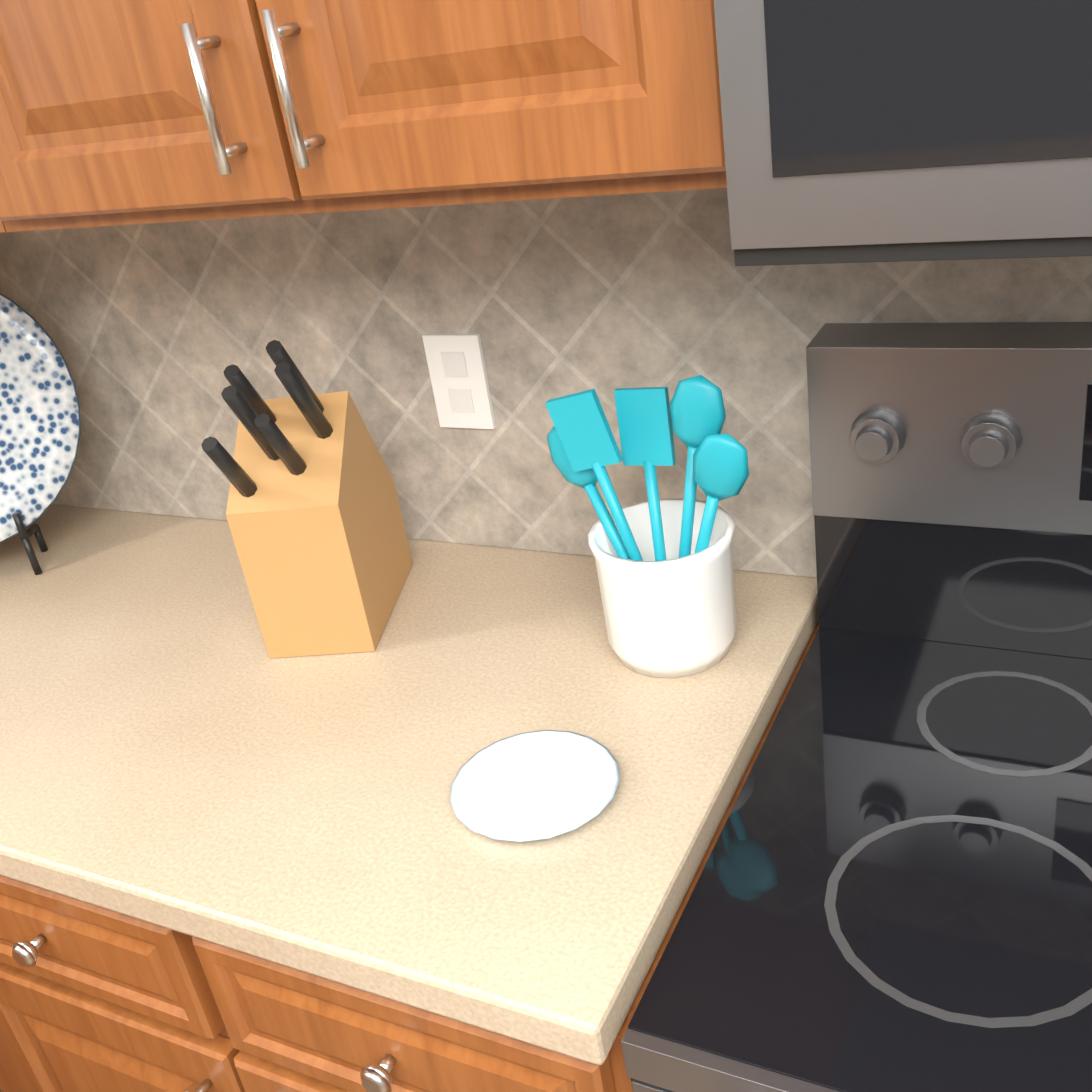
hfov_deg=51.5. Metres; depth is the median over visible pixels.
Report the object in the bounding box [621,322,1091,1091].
range
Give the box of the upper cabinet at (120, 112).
[0,0,726,232]
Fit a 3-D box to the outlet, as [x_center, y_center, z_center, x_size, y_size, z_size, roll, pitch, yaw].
[-0.102,-0.193,1.334,0.075,0.115,0.008,5,30,27]
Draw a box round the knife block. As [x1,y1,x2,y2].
[201,340,412,657]
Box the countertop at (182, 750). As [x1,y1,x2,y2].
[0,518,817,1047]
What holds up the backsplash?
attached to the wall
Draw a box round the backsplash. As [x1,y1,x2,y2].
[0,188,1091,576]
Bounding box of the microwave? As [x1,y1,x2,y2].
[714,0,1091,265]
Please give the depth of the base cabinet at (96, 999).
1.03 m
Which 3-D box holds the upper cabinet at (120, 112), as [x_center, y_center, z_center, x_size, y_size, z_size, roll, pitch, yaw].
[-0.190,-0.730,0.861,0.759,0.870,0.341,5,30,27]
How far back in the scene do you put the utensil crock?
1.08 m
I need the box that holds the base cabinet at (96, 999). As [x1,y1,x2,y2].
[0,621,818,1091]
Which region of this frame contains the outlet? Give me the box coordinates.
[422,334,495,428]
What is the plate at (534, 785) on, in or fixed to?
on the countertop at (182, 750)
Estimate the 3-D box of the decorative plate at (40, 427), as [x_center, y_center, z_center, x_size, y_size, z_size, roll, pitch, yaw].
[-0.813,-0.150,1.503,0.287,0.420,0.265,5,30,27]
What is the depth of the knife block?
1.21 m
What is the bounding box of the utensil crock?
[545,375,748,677]
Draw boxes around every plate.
[0,293,80,574]
[450,730,619,841]
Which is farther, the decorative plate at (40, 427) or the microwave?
the decorative plate at (40, 427)

